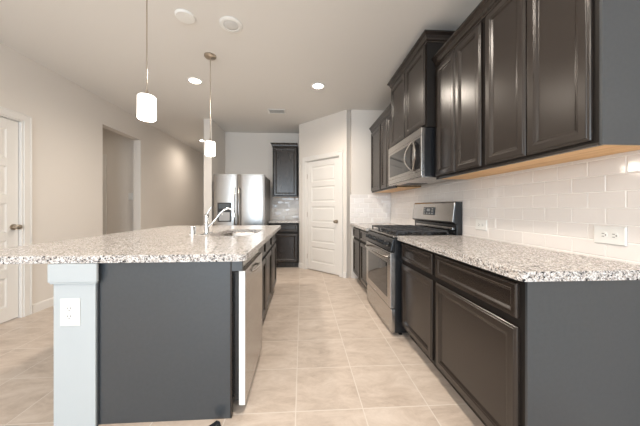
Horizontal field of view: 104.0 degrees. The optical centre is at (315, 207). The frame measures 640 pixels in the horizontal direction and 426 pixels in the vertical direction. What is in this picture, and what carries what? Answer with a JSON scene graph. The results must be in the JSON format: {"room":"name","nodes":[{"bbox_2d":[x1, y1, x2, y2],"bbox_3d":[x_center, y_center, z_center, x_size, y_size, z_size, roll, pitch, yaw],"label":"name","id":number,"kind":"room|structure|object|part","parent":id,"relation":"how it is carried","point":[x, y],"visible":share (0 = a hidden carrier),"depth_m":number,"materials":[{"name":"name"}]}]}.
{"room":"kitchen","nodes":[
{"label":"kitchen","id":0,"kind":"room"},
{"bbox_2d":[0,43,203,303],"bbox_3d":[-3.177,-0.235,1.911,0.130,2.820,12.170,0,0,-3],"label":"wall","id":1,"kind":"structure","parent":0,"point":[69,120],"depth_m":3.36,"materials":[{"name":"white paint"}]},
{"bbox_2d":[0,106,31,322],"bbox_3d":[-3.162,0.083,2.292,0.142,2.185,0.950,0,0,-3],"label":"door","id":2,"kind":"structure","parent":1,"relation":"in","point":[15,127],"depth_m":2.64,"materials":[{"name":"white paint"}]},
{"bbox_3d":[-3.180,0.122,2.291,0.035,2.082,0.768,0,0,-3],"label":"panel","id":3,"kind":"part","parent":2,"relation":"part of","materials":[{"name":"white paint"}]},
{"bbox_3d":[-3.146,0.200,2.628,0.072,0.064,0.064,0,0,-3],"label":"knob","id":4,"kind":"part","parent":2,"relation":"part of","materials":[{"name":"silver metal"}]},
{"bbox_2d":[32,297,53,313],"bbox_3d":[-3.181,1.125,3.273,0.014,0.100,0.990,0,0,-3],"label":"baseboard","id":5,"kind":"structure","parent":1,"relation":"attached to","point":[47,303],"depth_m":2.88,"materials":[{"name":"white paint"}]},
{"bbox_2d":[103,128,132,233],"bbox_3d":[-4.242,-0.235,4.836,1.670,2.820,0.130,0,0,-3],"label":"wall","id":6,"kind":"structure","parent":0,"point":[118,148],"depth_m":4.80,"materials":[{"name":"white paint"}]},
{"bbox_2d":[103,154,106,234],"bbox_3d":[-4.437,0.075,4.753,0.870,2.200,0.014,0,0,-3],"label":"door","id":7,"kind":"structure","parent":6,"relation":"in","point":[104,155],"depth_m":4.77,"materials":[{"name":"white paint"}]},
{"bbox_2d":[128,193,132,199],"bbox_3d":[-3.559,-0.225,4.803,0.090,0.130,0.010,0,0,-3],"label":"light switch","id":8,"kind":"object","parent":6,"relation":"attached to","point":[130,195],"visible":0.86,"depth_m":4.80,"materials":[{"name":"white plastic"}]},
{"bbox_2d":[204,119,224,224],"bbox_3d":[-2.021,-0.235,5.020,0.145,2.820,0.810,0,0,-3],"label":"wall","id":9,"kind":"structure","parent":0,"point":[216,164],"depth_m":4.66,"materials":[{"name":"white paint"}]},
{"bbox_2d":[0,0,481,153],"bbox_3d":[-0.915,-1.695,2.027,8.000,0.100,12.450,0,0,-3],"label":"ceiling","id":10,"kind":"structure","parent":0,"point":[354,48],"depth_m":2.58,"materials":[{"name":"white paint"}]},
{"bbox_2d":[137,0,155,121],"bbox_3d":[-1.081,-1.105,1.597,0.124,1.080,0.124,0,0,-3],"label":"pendant light","id":11,"kind":"object","parent":10,"relation":"hanging from","point":[146,103],"visible":1,"depth_m":1.57,"materials":[{"name":"white glass"}]},
{"bbox_3d":[-1.081,-0.641,1.597,0.104,0.152,0.104,0,0,-3],"label":"lamp shade","id":12,"kind":"part","parent":11,"relation":"part of","materials":[{"name":"white glass"}]},
{"bbox_3d":[-1.081,-1.175,1.597,0.007,0.889,0.007,0,0,19],"label":"rod","id":13,"kind":"part","parent":11,"relation":"part of","materials":[{"name":"silver metal"}]},
{"bbox_2d":[175,9,194,23],"bbox_3d":[-1.121,-1.635,2.141,0.156,0.020,0.156,0,0,-3],"label":"smoke detector","id":14,"kind":"object","parent":10,"relation":"attached to","point":[182,15],"visible":1,"depth_m":2.12,"materials":[{"name":"white plastic"}]},
{"bbox_2d":[187,77,202,84],"bbox_3d":[-1.563,-1.641,3.228,0.190,0.008,0.190,0,0,-3],"label":"recessed light","id":15,"kind":"object","parent":10,"relation":"in","point":[193,80],"visible":1,"depth_m":3.21,"materials":[{"name":"white plastic"}]},
{"bbox_2d":[204,52,215,156],"bbox_3d":[-1.143,-1.105,2.700,0.124,1.080,0.124,0,0,-3],"label":"pendant light","id":16,"kind":"object","parent":10,"relation":"hanging from","point":[209,145],"visible":1,"depth_m":2.68,"materials":[{"name":"white glass"}]},
{"bbox_3d":[-1.143,-0.641,2.700,0.104,0.152,0.104,0,0,-3],"label":"lamp shade","id":17,"kind":"part","parent":16,"relation":"part of","materials":[{"name":"white glass"}]},
{"bbox_3d":[-1.143,-1.175,2.700,0.007,0.889,0.007,0,0,-26],"label":"rod","id":18,"kind":"part","parent":16,"relation":"part of","materials":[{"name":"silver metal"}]},
{"bbox_2d":[219,16,242,32],"bbox_3d":[-0.761,-1.639,2.241,0.200,0.012,0.200,0,0,-3],"label":"ceiling speaker","id":19,"kind":"object","parent":10,"relation":"attached to","point":[228,23],"visible":1,"depth_m":2.23,"materials":[{"name":"white plastic"}]},
{"bbox_2d":[223,20,238,29],"bbox_3d":[-0.761,-1.636,2.241,0.128,0.004,0.128,0,0,-3],"label":"grille","id":20,"kind":"object","parent":19,"relation":"attached to","point":[227,24],"depth_m":2.23,"materials":[{"name":"white plastic"}]},
{"bbox_2d":[267,109,285,113],"bbox_3d":[-0.668,-1.640,4.249,0.296,0.008,0.198,0,0,-3],"label":"ceiling vent","id":21,"kind":"object","parent":10,"relation":"in","point":[270,111],"visible":1,"depth_m":4.26,"materials":[{"name":"white plastic"}]},
{"bbox_2d":[311,82,324,88],"bbox_3d":[0.027,-1.641,3.367,0.190,0.008,0.190,0,0,-3],"label":"recessed light","id":22,"kind":"object","parent":10,"relation":"in","point":[317,85],"visible":1,"depth_m":3.35,"materials":[{"name":"white plastic"}]},
{"bbox_2d":[0,267,484,425],"bbox_3d":[-0.915,1.225,2.027,8.000,0.100,12.450,0,0,-3],"label":"floor","id":23,"kind":"structure","parent":0,"point":[327,357],"depth_m":1.82,"materials":[{"name":"beige tile"}]},
{"bbox_2d":[47,263,98,425],"bbox_3d":[-1.345,0.735,2.430,0.245,0.881,2.237,0,0,-3],"label":"support post","id":24,"kind":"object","parent":23,"relation":"on","point":[75,347],"depth_m":1.33,"materials":[{"name":"grey paint"}]},
{"bbox_2d":[60,298,79,325],"bbox_3d":[-1.304,0.553,1.324,0.100,0.145,0.009,0,0,-3],"label":"wall outlet","id":25,"kind":"object","parent":24,"relation":"attached to","point":[69,307],"visible":1,"depth_m":1.32,"materials":[{"name":"white plastic"}]},
{"bbox_2d":[66,306,72,311],"bbox_3d":[-1.304,0.532,1.321,0.033,0.033,0.002,0,0,-3],"label":"receptacle","id":26,"kind":"object","parent":25,"relation":"attached to","point":[68,308],"depth_m":1.32,"materials":[{"name":"grey plastic"}]},
{"bbox_2d":[66,313,72,319],"bbox_3d":[-1.304,0.574,1.321,0.033,0.033,0.002,0,0,-3],"label":"receptacle","id":27,"kind":"object","parent":25,"relation":"attached to","point":[69,316],"depth_m":1.32,"materials":[{"name":"grey plastic"}]},
{"bbox_3d":[-1.345,0.344,2.430,0.245,0.097,2.237,0,0,-3],"label":"cap trim","id":28,"kind":"part","parent":24,"relation":"part of","materials":[{"name":"grey paint"}]},
{"bbox_3d":[-1.283,0.397,1.324,0.235,0.010,0.012,0,0,-3],"label":"cove molding","id":29,"kind":"part","parent":24,"relation":"part of","materials":[{"name":"grey paint"}]},
{"bbox_2d":[97,261,242,425],"bbox_3d":[-0.800,0.735,1.384,0.776,0.881,0.038,0,0,-3],"label":"island end panel","id":30,"kind":"object","parent":23,"relation":"on","point":[165,329],"visible":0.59,"depth_m":1.38,"materials":[{"name":"grey wood"}]},
{"bbox_3d":[-1.181,0.735,1.350,0.012,0.881,0.012,0,0,-3],"label":"scribe molding","id":31,"kind":"part","parent":30,"relation":"part of","materials":[{"name":"black wood"}]},
{"bbox_2d":[209,420,220,425],"bbox_3d":[-0.545,1.163,1.337,0.068,0.023,0.036,0,0,-32],"label":"wedge","id":32,"kind":"object","parent":23,"relation":"on","point":[216,423],"visible":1,"depth_m":1.34,"materials":[{"name":"black rubber"}]},
{"bbox_2d":[214,174,269,224],"bbox_3d":[-1.389,0.287,4.827,0.901,1.775,0.866,0,0,-3],"label":"refrigerator","id":33,"kind":"object","parent":23,"relation":"on","point":[248,195],"visible":0.42,"depth_m":4.46,"materials":[{"name":"grey metal"}]},
{"bbox_3d":[-1.615,-0.072,4.473,0.411,1.055,0.076,0,0,-3],"label":"door","id":34,"kind":"part","parent":33,"relation":"part of","materials":[{"name":"silver metal"}]},
{"bbox_3d":[-1.438,0.010,4.421,0.024,0.748,0.062,0,0,-3],"label":"handle","id":35,"kind":"part","parent":33,"relation":"part of","materials":[{"name":"silver metal"}]},
{"bbox_3d":[-1.368,0.010,4.425,0.024,0.748,0.062,0,0,-3],"label":"handle","id":36,"kind":"part","parent":33,"relation":"part of","materials":[{"name":"silver metal"}]},
{"bbox_3d":[-1.162,-0.072,4.498,0.484,1.055,0.076,0,0,-3],"label":"door","id":37,"kind":"part","parent":33,"relation":"part of","materials":[{"name":"silver metal"}]},
{"bbox_2d":[233,251,261,404],"bbox_3d":[-0.724,0.741,1.708,0.675,0.868,0.594,0,0,-3],"label":"dishwasher","id":38,"kind":"object","parent":23,"relation":"on","point":[247,283],"visible":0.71,"depth_m":1.45,"materials":[{"name":"silver metal"}]},
{"bbox_2d":[233,271,234,395],"bbox_3d":[-0.771,0.691,1.706,0.580,0.768,0.592,0,0,-3],"label":"tub","id":39,"kind":"object","parent":38,"relation":"in","point":[233,271],"depth_m":1.43,"materials":[{"name":"black plastic"}]},
{"bbox_3d":[-0.465,0.332,1.723,0.033,0.049,0.592,0,0,-3],"label":"control panel","id":40,"kind":"part","parent":38,"relation":"part of","materials":[{"name":"silver metal"}]},
{"bbox_3d":[-0.438,0.743,1.724,0.038,0.769,0.592,0,0,-3],"label":"door","id":41,"kind":"part","parent":38,"relation":"part of","materials":[{"name":"silver metal"}]},
{"bbox_3d":[-0.408,0.405,1.726,0.042,0.028,0.214,0,0,-3],"label":"handle","id":42,"kind":"part","parent":38,"relation":"part of","materials":[{"name":"silver metal"}]},
{"bbox_2d":[258,237,271,320],"bbox_3d":[-0.815,0.735,2.505,0.622,0.881,0.990,0,0,-3],"label":"base cabinet","id":43,"kind":"object","parent":23,"relation":"on","point":[265,249],"visible":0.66,"depth_m":2.56,"materials":[{"name":"black wood"}]},
{"bbox_3d":[-0.502,0.391,2.284,0.020,0.147,0.470,0,0,-3],"label":"drawer","id":44,"kind":"part","parent":43,"relation":"part of","materials":[{"name":"brown wood"}]},
{"bbox_3d":[-0.502,0.778,2.285,0.021,0.557,0.470,0,0,-3],"label":"door","id":45,"kind":"part","parent":43,"relation":"part of","materials":[{"name":"brown wood"}]},
{"bbox_3d":[-0.528,0.778,2.760,0.021,0.557,0.470,0,0,-3],"label":"door","id":46,"kind":"part","parent":43,"relation":"part of","materials":[{"name":"brown wood"}]},
{"bbox_3d":[-0.529,0.391,2.760,0.020,0.147,0.470,0,0,-3],"label":"drawer","id":47,"kind":"part","parent":43,"relation":"part of","materials":[{"name":"brown wood"}]},
{"bbox_2d":[270,233,275,292],"bbox_3d":[-0.859,0.735,3.287,0.622,0.881,0.570,0,0,-3],"label":"base cabinet","id":48,"kind":"object","parent":23,"relation":"on","point":[273,247],"visible":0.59,"depth_m":3.29,"materials":[{"name":"black wood"}]},
{"bbox_2d":[0,225,280,263],"bbox_3d":[-1.233,0.273,2.480,1.575,0.040,2.310,0,0,-3],"label":"countertop","id":49,"kind":"structure","parent":48,"relation":"on","point":[166,243],"depth_m":1.60,"materials":[{"name":"stone"}]},
{"bbox_2d":[189,226,195,234],"bbox_3d":[-1.163,0.210,2.359,0.060,0.086,0.060,0,0,-3],"label":"air gap cap","id":50,"kind":"object","parent":49,"relation":"on","point":[192,228],"visible":0.97,"depth_m":2.34,"materials":[{"name":"silver metal"}]},
{"bbox_2d":[200,207,236,234],"bbox_3d":[-0.942,0.120,2.451,0.312,0.265,0.260,0,0,-3],"label":"kitchen faucet","id":51,"kind":"object","parent":49,"relation":"on","point":[207,225],"visible":0.98,"depth_m":2.44,"materials":[{"name":"silver metal"}]},
{"bbox_3d":[-0.943,0.101,2.459,0.268,0.212,0.026,0,0,-7],"label":"spout","id":52,"kind":"part","parent":51,"relation":"part of","materials":[{"name":"silver metal"}]},
{"bbox_2d":[220,233,256,235],"bbox_3d":[-0.808,0.390,2.629,0.450,0.191,0.730,0,0,-3],"label":"sink","id":53,"kind":"object","parent":49,"relation":"in","point":[226,234],"visible":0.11,"depth_m":2.97,"materials":[{"name":"silver metal"}]},
{"bbox_3d":[-0.559,0.391,3.304,0.020,0.147,0.526,0,0,-3],"label":"drawer","id":54,"kind":"part","parent":48,"relation":"part of","materials":[{"name":"black wood"}]},
{"bbox_2d":[269,223,298,266],"bbox_3d":[-0.647,0.735,5.176,0.575,0.881,0.632,0,0,-3],"label":"base cabinet","id":55,"kind":"object","parent":23,"relation":"on","point":[287,237],"visible":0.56,"depth_m":4.87,"materials":[{"name":"black wood"}]},
{"bbox_2d":[268,219,298,222],"bbox_3d":[-0.646,0.273,5.173,0.588,0.040,0.641,0,0,-3],"label":"countertop","id":56,"kind":"structure","parent":55,"relation":"on","point":[296,220],"depth_m":4.86,"materials":[{"name":"white stone"}]},
{"bbox_3d":[-0.630,0.391,4.871,0.531,0.147,0.020,0,0,-3],"label":"drawer","id":57,"kind":"part","parent":55,"relation":"part of","materials":[{"name":"black wood"}]},
{"bbox_3d":[-0.630,0.778,4.871,0.531,0.557,0.021,0,0,-3],"label":"door","id":58,"kind":"part","parent":55,"relation":"part of","materials":[{"name":"brown wood"}]},
{"bbox_2d":[353,227,365,287],"bbox_3d":[0.953,0.735,3.938,0.656,0.881,0.512,0,0,-3],"label":"base cabinet","id":59,"kind":"object","parent":23,"relation":"on","point":[356,231],"visible":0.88,"depth_m":3.92,"materials":[{"name":"black wood"}]},
{"bbox_3d":[0.636,0.391,3.921,0.020,0.147,0.468,0,0,-3],"label":"drawer","id":60,"kind":"part","parent":59,"relation":"part of","materials":[{"name":"black wood"}]},
{"bbox_3d":[0.636,0.778,3.921,0.021,0.557,0.468,0,0,-3],"label":"door","id":61,"kind":"part","parent":59,"relation":"part of","materials":[{"name":"brown wood"}]},
{"bbox_2d":[351,223,398,230],"bbox_3d":[0.946,0.273,3.686,0.681,0.040,1.018,0,0,-3],"label":"countertop","id":62,"kind":"structure","parent":59,"relation":"on","point":[364,226],"depth_m":3.83,"materials":[{"name":"white stone"}]},
{"bbox_2d":[360,229,367,288],"bbox_3d":[0.981,0.735,3.430,0.656,0.881,0.500,0,0,-3],"label":"base cabinet","id":63,"kind":"object","parent":23,"relation":"on","point":[363,238],"visible":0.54,"depth_m":3.48,"materials":[{"name":"black wood"}]},
{"bbox_3d":[0.664,0.778,3.412,0.021,0.557,0.456,0,0,-3],"label":"door","id":64,"kind":"part","parent":63,"relation":"part of","materials":[{"name":"brown wood"}]},
{"bbox_3d":[0.665,0.391,3.412,0.020,0.147,0.456,0,0,-3],"label":"drawer","id":65,"kind":"part","parent":63,"relation":"part of","materials":[{"name":"black wood"}]},
{"bbox_2d":[365,201,461,334],"bbox_3d":[0.960,0.556,2.733,0.754,1.238,0.866,0,0,-3],"label":"gas range","id":66,"kind":"object","parent":23,"relation":"on","point":[384,261],"visible":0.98,"depth_m":2.47,"materials":[{"name":"silver metal"}]},
{"bbox_3d":[0.624,0.454,2.714,0.082,0.035,0.777,0,0,-3],"label":"handle","id":67,"kind":"part","parent":66,"relation":"part of","materials":[{"name":"silver metal"}]},
{"bbox_3d":[0.679,0.665,2.717,0.044,0.510,0.858,0,0,-3],"label":"oven door","id":68,"kind":"part","parent":66,"relation":"part of","materials":[{"name":"silver metal"}]},
{"bbox_3d":[0.684,1.036,2.717,0.034,0.213,0.858,0,0,-3],"label":"storage drawer","id":69,"kind":"part","parent":66,"relation":"part of","materials":[{"name":"silver metal"}]},
{"bbox_3d":[0.680,0.338,2.717,0.043,0.124,0.860,0,0,-3],"label":"control panel","id":70,"kind":"part","parent":66,"relation":"part of","materials":[{"name":"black metal"}]},
{"bbox_2d":[369,228,445,236],"bbox_3d":[0.965,0.262,2.733,0.563,0.016,0.866,0,0,-3],"label":"cooktop","id":71,"kind":"object","parent":66,"relation":"in","point":[378,231],"depth_m":2.49,"materials":[{"name":"black metal"}]},
{"bbox_3d":[1.278,0.198,2.751,0.014,0.025,0.766,0,0,-3],"label":"vent trim","id":72,"kind":"part","parent":66,"relation":"part of","materials":[{"name":"silver metal"}]},
{"bbox_2d":[402,242,445,378],"bbox_3d":[1.085,0.735,2.011,0.606,0.881,0.570,0,0,-3],"label":"base cabinet","id":73,"kind":"object","parent":23,"relation":"on","point":[418,265],"visible":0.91,"depth_m":1.91,"materials":[{"name":"black wood"}]},
{"bbox_3d":[0.794,0.391,1.994,0.020,0.147,0.526,0,0,-3],"label":"drawer","id":74,"kind":"part","parent":73,"relation":"part of","materials":[{"name":"brown wood"}]},
{"bbox_3d":[0.793,0.778,1.994,0.021,0.557,0.526,0,0,-3],"label":"door","id":75,"kind":"part","parent":73,"relation":"part of","materials":[{"name":"brown wood"}]},
{"bbox_2d":[398,235,639,281],"bbox_3d":[1.090,0.273,1.653,0.621,0.040,1.295,0,0,-3],"label":"countertop","id":76,"kind":"structure","parent":73,"relation":"on","point":[514,261],"depth_m":1.23,"materials":[{"name":"beige stone"}]},
{"bbox_2d":[435,253,639,425],"bbox_3d":[1.121,0.735,1.377,0.606,0.881,0.695,0,0,-3],"label":"base cabinet","id":77,"kind":"object","parent":23,"relation":"on","point":[517,353],"visible":0.92,"depth_m":1.04,"materials":[{"name":"black wood"}]},
{"bbox_3d":[0.829,0.391,1.367,0.020,0.147,0.639,0,0,-3],"label":"drawer","id":78,"kind":"part","parent":77,"relation":"part of","materials":[{"name":"brown wood"}]},
{"bbox_3d":[0.829,0.778,1.367,0.021,0.557,0.639,0,0,-3],"label":"door","id":79,"kind":"part","parent":77,"relation":"part of","materials":[{"name":"black wood"}]},
{"bbox_3d":[1.150,0.735,1.037,0.585,0.881,0.012,0,0,-3],"label":"panel","id":80,"kind":"part","parent":77,"relation":"part of","materials":[{"name":"black wood"}]},
{"bbox_2d":[225,132,298,219],"bbox_3d":[-0.467,-0.235,5.578,3.310,2.820,0.130,0,0,-3],"label":"wall","id":81,"kind":"structure","parent":0,"point":[245,153],"depth_m":5.46,"materials":[{"name":"white paint"}]},
{"bbox_2d":[271,143,297,196],"bbox_3d":[-0.668,-0.783,5.313,0.560,1.107,0.374,0,0,-3],"label":"upper cabinet","id":82,"kind":"object","parent":81,"relation":"attached to","point":[285,155],"visible":1,"depth_m":5.16,"materials":[{"name":"black wood"}]},
{"bbox_3d":[-0.668,-1.301,5.313,0.560,0.072,0.374,0,0,-3],"label":"crown molding","id":83,"kind":"part","parent":82,"relation":"part of","materials":[{"name":"black wood"}]},
{"bbox_2d":[272,197,298,219],"bbox_3d":[-0.667,0.008,5.494,0.601,0.506,0.014,0,0,-3],"label":"backsplash","id":84,"kind":"structure","parent":81,"relation":"attached to","point":[283,208],"depth_m":5.49,"materials":[{"name":"white tile"}]},
{"bbox_2d":[299,110,349,277],"bbox_3d":[0.125,-0.235,4.601,1.138,2.820,0.110,0,0,42],"label":"wall","id":85,"kind":"structure","parent":0,"point":[330,133],"depth_m":4.37,"materials":[{"name":"white paint"}]},
{"bbox_2d":[302,150,342,277],"bbox_3d":[0.123,0.100,4.567,0.950,2.150,0.142,0,0,42],"label":"door","id":86,"kind":"structure","parent":85,"relation":"in","point":[322,174],"depth_m":4.57,"materials":[{"name":"white paint"}]},
{"bbox_3d":[0.135,0.140,4.581,0.768,2.047,0.035,0,0,42],"label":"panel","id":87,"kind":"part","parent":86,"relation":"part of","materials":[{"name":"white paint"}]},
{"bbox_2d":[350,110,390,277],"bbox_3d":[0.926,-0.235,4.258,0.675,2.820,0.110,0,0,-3],"label":"wall","id":88,"kind":"structure","parent":0,"point":[361,121],"depth_m":4.20,"materials":[{"name":"white paint"}]},
{"bbox_2d":[350,195,390,223],"bbox_3d":[0.917,0.018,4.197,0.700,0.486,0.011,0,0,-3],"label":"backsplash","id":89,"kind":"structure","parent":88,"relation":"attached to","point":[363,208],"depth_m":4.20,"materials":[{"name":"white tile"}]},
{"bbox_2d":[421,179,462,234],"bbox_3d":[1.520,-0.235,0.851,0.130,2.820,9.530,0,0,-3],"label":"wall","id":90,"kind":"structure","parent":0,"point":[456,179],"depth_m":2.65,"materials":[{"name":"white paint"}]},
{"bbox_2d":[369,117,397,192],"bbox_3d":[1.093,-0.795,3.950,0.374,1.080,0.515,0,0,-3],"label":"upper cabinet","id":91,"kind":"object","parent":90,"relation":"attached to","point":[375,129],"visible":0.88,"depth_m":3.91,"materials":[{"name":"dark brown stained wood"}]},
{"bbox_3d":[1.093,-1.292,3.950,0.374,0.085,0.515,0,0,-3],"label":"crown molding","id":92,"kind":"part","parent":91,"relation":"part of","materials":[{"name":"brown wood"}]},
{"bbox_3d":[0.940,-0.757,3.941,0.021,0.961,0.479,0,0,-3],"label":"door","id":93,"kind":"part","parent":91,"relation":"part of","materials":[{"name":"black wood"}]},
{"bbox_3d":[1.126,-0.262,3.951,0.308,0.008,0.515,0,0,-3],"label":"panel","id":94,"kind":"part","parent":91,"relation":"part of","materials":[{"name":"brown wood"}]},
{"bbox_2d":[379,103,420,190],"bbox_3d":[1.123,-0.795,3.413,0.374,1.080,0.550,0,0,-3],"label":"upper cabinet","id":95,"kind":"object","parent":90,"relation":"attached to","point":[385,117],"visible":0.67,"depth_m":3.44,"materials":[{"name":"dark brown stained wood"}]},
{"bbox_3d":[0.963,-0.757,3.534,0.021,0.961,0.254,0,0,-3],"label":"door","id":96,"kind":"part","parent":95,"relation":"part of","materials":[{"name":"black wood"}]},
{"bbox_3d":[1.123,-1.292,3.413,0.374,0.085,0.550,0,0,-3],"label":"crown molding","id":97,"kind":"part","parent":95,"relation":"part of","materials":[{"name":"brown wood"}]},
{"bbox_3d":[0.977,-0.757,3.275,0.021,0.961,0.254,0,0,-3],"label":"door","id":98,"kind":"part","parent":95,"relation":"part of","materials":[{"name":"black wood"}]},
{"bbox_3d":[1.156,-0.262,3.415,0.308,0.008,0.550,0,0,-3],"label":"panel","id":99,"kind":"part","parent":95,"relation":"part of","materials":[{"name":"brown wood"}]},
{"bbox_2d":[387,30,454,146],"bbox_3d":[1.139,-1.147,2.690,0.424,0.835,0.975,0,0,-3],"label":"upper cabinet","id":100,"kind":"object","parent":90,"relation":"attached to","point":[413,84],"visible":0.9,"depth_m":2.41,"materials":[{"name":"black wood"}]},
{"bbox_3d":[0.948,-1.110,2.894,0.021,0.716,0.422,0,0,-3],"label":"door","id":101,"kind":"part","parent":100,"relation":"part of","materials":[{"name":"brown wood"}]},
{"bbox_3d":[0.972,-1.110,2.467,0.021,0.716,0.422,0,0,-3],"label":"door","id":102,"kind":"part","parent":100,"relation":"part of","materials":[{"name":"brown wood"}]},
{"bbox_3d":[1.139,-1.522,2.690,0.424,0.085,0.975,0,0,-3],"label":"crown molding","id":103,"kind":"part","parent":100,"relation":"part of","materials":[{"name":"brown wood"}]},
{"bbox_2d":[388,127,455,185],"bbox_3d":[1.108,-0.499,2.689,0.463,0.455,0.865,0,0,-3],"label":"microwave","id":104,"kind":"object","parent":100,"relation":"attached to","point":[412,161],"visible":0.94,"depth_m":2.43,"materials":[{"name":"silver metal"}]},
{"bbox_3d":[0.934,-0.498,2.762,0.030,0.321,0.699,0,0,-3],"label":"door","id":105,"kind":"part","parent":104,"relation":"part of","materials":[{"name":"silver metal"}]},
{"bbox_3d":[0.939,-0.312,2.679,0.030,0.049,0.865,0,0,-3],"label":"rail","id":106,"kind":"part","parent":104,"relation":"part of","materials":[{"name":"silver metal"}]},
{"bbox_3d":[0.912,-0.500,2.475,0.018,0.295,0.123,0,0,-19],"label":"handle","id":107,"kind":"part","parent":104,"relation":"part of","materials":[{"name":"silver metal"}]},
{"bbox_3d":[0.919,-0.500,2.346,0.018,0.295,0.123,0,0,13],"label":"handle","id":108,"kind":"part","parent":104,"relation":"part of","materials":[{"name":"silver metal"}]},
{"bbox_3d":[0.959,-0.498,2.330,0.030,0.321,0.165,0,0,-3],"label":"control panel","id":109,"kind":"part","parent":104,"relation":"part of","materials":[{"name":"silver metal"}]},
{"bbox_2d":[431,4,524,179],"bbox_3d":[1.220,-0.795,1.947,0.344,1.080,0.598,0,0,-3],"label":"upper cabinet","id":110,"kind":"object","parent":90,"relation":"attached to","point":[459,63],"visible":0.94,"depth_m":1.87,"materials":[{"name":"dark brown stained wood"},{"name":"raw maple"}]},
{"bbox_3d":[1.074,-0.757,2.081,0.021,0.961,0.278,0,0,-3],"label":"door","id":111,"kind":"part","parent":110,"relation":"part of","materials":[{"name":"brown wood"}]},
{"bbox_3d":[1.220,-1.292,1.947,0.344,0.085,0.598,0,0,-3],"label":"crown molding","id":112,"kind":"part","parent":110,"relation":"part of","materials":[{"name":"brown wood"}]},
{"bbox_3d":[1.103,-0.261,1.941,0.020,0.012,0.598,0,0,-3],"label":"light rail","id":113,"kind":"part","parent":110,"relation":"part of","materials":[{"name":"brown wood"}]},
{"bbox_3d":[1.090,-0.757,1.798,0.021,0.961,0.278,0,0,-3],"label":"door","id":114,"kind":"part","parent":110,"relation":"part of","materials":[{"name":"brown wood"}]},
{"bbox_3d":[1.253,-0.262,1.949,0.278,0.008,0.598,0,0,-3],"label":"panel","id":115,"kind":"part","parent":110,"relation":"part of","materials":[{"name":"brown wood"}]},
{"bbox_2d":[476,219,486,230],"bbox_3d":[1.372,0.140,2.080,0.009,0.088,0.128,0,0,-3],"label":"wall outlet","id":116,"kind":"object","parent":90,"relation":"attached to","point":[480,224],"visible":1,"depth_m":2.07,"materials":[{"name":"white plastic"}]},
{"bbox_2d":[391,150,639,264],"bbox_3d":[1.351,-0.002,2.627,0.009,0.526,3.195,0,0,-3],"label":"backsplash","id":117,"kind":"structure","parent":90,"relation":"attached to","point":[556,207],"depth_m":1.49,"materials":[{"name":"white tile"}]},
{"bbox_2d":[479,0,639,168],"bbox_3d":[1.256,-0.795,1.310,0.344,1.080,0.675,0,0,-3],"label":"upper cabinet","id":118,"kind":"object","parent":90,"relation":"attached to","point":[562,77],"visible":1,"depth_m":1.17,"materials":[{"name":"dark brown stained wood"},{"name":"raw maple"},{"name":"gray paint"}]},
{"bbox_3d":[1.256,-1.292,1.310,0.344,0.085,0.675,0,0,-3],"label":"crown molding","id":119,"kind":"part","parent":118,"relation":"part of","materials":[{"name":"brown wood"}]},
{"bbox_3d":[1.108,-0.757,1.474,0.021,0.961,0.294,0,0,-3],"label":"door","id":120,"kind":"part","parent":118,"relation":"part of","materials":[{"name":"brown wood"}]},
{"bbox_3d":[1.138,-0.261,1.326,0.020,0.012,0.630,0,0,-3],"label":"light rail","id":121,"kind":"part","parent":118,"relation":"part of","materials":[{"name":"brown wood"}]},
{"bbox_3d":[1.125,-0.757,1.175,0.021,0.961,0.294,0,0,-3],"label":"door","id":122,"kind":"part","parent":118,"relation":"part of","materials":[{"name":"brown wood"}]},
{"bbox_3d":[1.288,-0.262,1.334,0.278,0.008,0.630,0,0,-3],"label":"panel","id":123,"kind":"part","parent":118,"relation":"part of","materials":[{"name":"brown wood"}]},
{"bbox_3d":[1.294,-0.752,1.013,0.300,0.995,0.012,0,0,-3],"label":"panel","id":124,"kind":"part","parent":118,"relation":"part of","materials":[{"name":"grey wood"}]},
{"bbox_2d":[594,225,626,245],"bbox_3d":[1.420,0.132,1.211,0.009,0.088,0.128,0,0,-3],"label":"wall outlet","id":125,"kind":"object","parent":90,"relation":"attached to","point":[613,235],"visible":1,"depth_m":1.20,"materials":[{"name":"white plastic"}]},
{"bbox_2d":[600,231,606,237],"bbox_3d":[1.416,0.132,1.232,0.002,0.033,0.031,0,0,-3],"label":"receptacle","id":126,"kind":"object","parent":125,"relation":"attached to","point":[603,234],"depth_m":1.23,"materials":[{"name":"grey plastic"}]},
{"bbox_2d":[610,232,617,238],"bbox_3d":[1.419,0.132,1.190,0.002,0.033,0.031,0,0,-3],"label":"receptacle","id":127,"kind":"object","parent":125,"relation":"attached to","point":[613,235],"depth_m":1.19,"materials":[{"name":"grey plastic"}]}
]}

